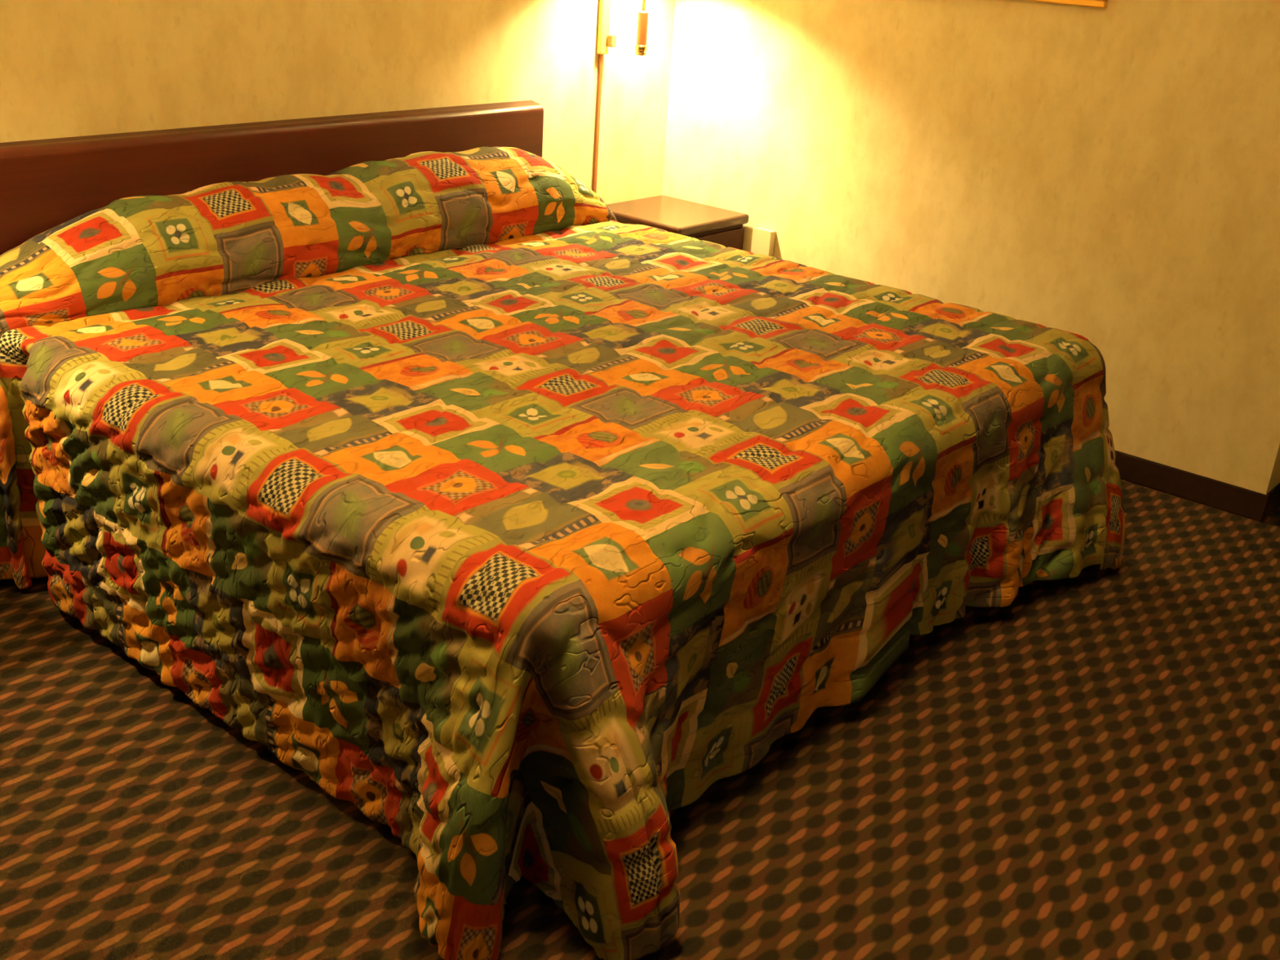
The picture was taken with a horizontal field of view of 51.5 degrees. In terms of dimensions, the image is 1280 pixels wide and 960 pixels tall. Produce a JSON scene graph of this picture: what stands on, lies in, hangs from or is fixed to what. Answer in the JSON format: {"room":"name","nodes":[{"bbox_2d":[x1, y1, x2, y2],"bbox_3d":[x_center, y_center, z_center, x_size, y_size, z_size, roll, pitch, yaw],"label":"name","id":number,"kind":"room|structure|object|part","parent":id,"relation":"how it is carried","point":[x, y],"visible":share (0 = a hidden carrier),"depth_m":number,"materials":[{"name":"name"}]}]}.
{"room":"hotel room","nodes":[
{"label":"hotel room","id":0,"kind":"room"},
{"bbox_2d":[0,0,675,204],"bbox_3d":[-1.806,-0.919,2.592,0.100,2.420,5.891,21,29,35],"label":"wall","id":1,"kind":"structure","parent":0,"point":[68,68],"depth_m":3.67,"materials":[{"name":"paint"}]},
{"bbox_2d":[0,100,543,255],"bbox_3d":[-0.991,-0.670,3.671,0.055,0.622,2.001,21,29,35],"label":"headboard","id":2,"kind":"object","parent":1,"relation":"attached to","point":[46,184],"visible":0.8,"depth_m":3.41,"materials":[{"name":"brown wood"}]},
{"bbox_2d":[591,0,648,192],"bbox_3d":[-0.019,-1.175,4.518,0.220,1.510,0.237,-10,27,-30],"label":"wall lamp","id":3,"kind":"object","parent":1,"relation":"attached to","point":[605,40],"visible":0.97,"depth_m":4.42,"materials":[{"name":"gold metal"}]},
{"bbox_3d":[-0.163,-0.970,4.659,0.010,1.005,0.015,21,29,35],"label":"cord","id":4,"kind":"part","parent":3,"relation":"part of","materials":[{"name":"brown plastic"}]},
{"bbox_3d":[-0.112,-1.634,4.372,0.020,0.445,0.044,21,29,35],"label":"wall plate","id":5,"kind":"part","parent":3,"relation":"part of","materials":[{"name":"gold metal"}]},
{"bbox_2d":[606,34,616,47],"bbox_3d":[-0.095,-1.469,4.441,0.024,0.040,0.024,21,29,35],"label":"switch","id":6,"kind":"object","parent":3,"relation":"attached to","point":[611,38],"depth_m":4.43,"materials":[{"name":"beige plastic"}]},
{"bbox_3d":[0.008,-1.490,4.375,0.034,0.107,0.034,21,29,35],"label":"wood stem","id":7,"kind":"part","parent":3,"relation":"part of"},
{"bbox_2d":[641,0,645,10],"bbox_3d":[0.018,-1.631,4.315,0.038,0.200,0.038,21,29,35],"label":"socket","id":8,"kind":"object","parent":3,"relation":"attached to","point":[643,6],"depth_m":4.34,"materials":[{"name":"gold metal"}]},
{"bbox_2d":[0,479,1279,959],"bbox_3d":[0.539,0.799,2.172,5.188,0.100,7.400,21,29,35],"label":"floor","id":9,"kind":"structure","parent":0,"point":[1086,766],"depth_m":2.42,"materials":[{"name":"carpet"}]},
{"bbox_2d":[0,146,1124,959],"bbox_3d":[-0.183,-0.169,3.125,2.122,0.826,2.296,21,29,35],"label":"bedspread","id":10,"kind":"object","parent":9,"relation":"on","point":[519,522],"visible":1,"depth_m":2.56,"materials":[{"name":"multicoloured fabric"}]},
{"bbox_2d":[607,195,748,249],"bbox_3d":[0.095,-0.695,4.769,0.414,0.546,0.401,21,29,35],"label":"nightstand","id":11,"kind":"object","parent":9,"relation":"on","point":[721,226],"visible":0.2,"depth_m":4.62,"materials":[{"name":"brown wood"}]},
{"bbox_3d":[0.244,-0.782,4.607,0.016,0.143,0.363,21,29,35],"label":"drawer","id":12,"kind":"part","parent":11,"relation":"part of","materials":[{"name":"brown wood"}]},
{"bbox_2d":[662,0,1279,494],"bbox_3d":[1.413,-1.535,4.563,2.388,2.420,1.410,21,29,35],"label":"wall","id":13,"kind":"structure","parent":0,"point":[1109,176],"depth_m":3.99,"materials":[{"name":"paint"}]},
{"bbox_2d":[751,227,776,256],"bbox_3d":[0.436,-0.830,4.687,0.078,0.114,0.037,21,29,35],"label":"outlet box","id":14,"kind":"object","parent":13,"relation":"attached to","point":[763,240],"visible":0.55,"depth_m":4.67,"materials":[{"name":"beige plastic"}]},
{"bbox_2d":[1026,0,1107,8],"bbox_3d":[0.980,-1.768,3.870,0.920,0.660,0.022,21,29,35],"label":"picture frame","id":15,"kind":"object","parent":13,"relation":"attached to","point":[1095,3],"visible":1,"depth_m":3.76,"materials":[{"name":"gold metal"}]},
{"bbox_2d":[1115,450,1269,521],"bbox_3d":[0.923,-0.260,4.478,2.300,0.083,0.012,21,29,35],"label":"baseboard","id":16,"kind":"structure","parent":13,"relation":"attached to","point":[1216,494],"depth_m":3.93,"materials":[{"name":"brown wood"}]},
{"bbox_2d":[1262,482,1279,520],"bbox_3d":[2.253,-0.104,4.334,0.012,0.083,1.410,21,29,35],"label":"baseboard","id":17,"kind":"structure","parent":13,"relation":"attached to","point":[1273,503],"depth_m":3.86,"materials":[{"name":"brown wood"}]}
]}

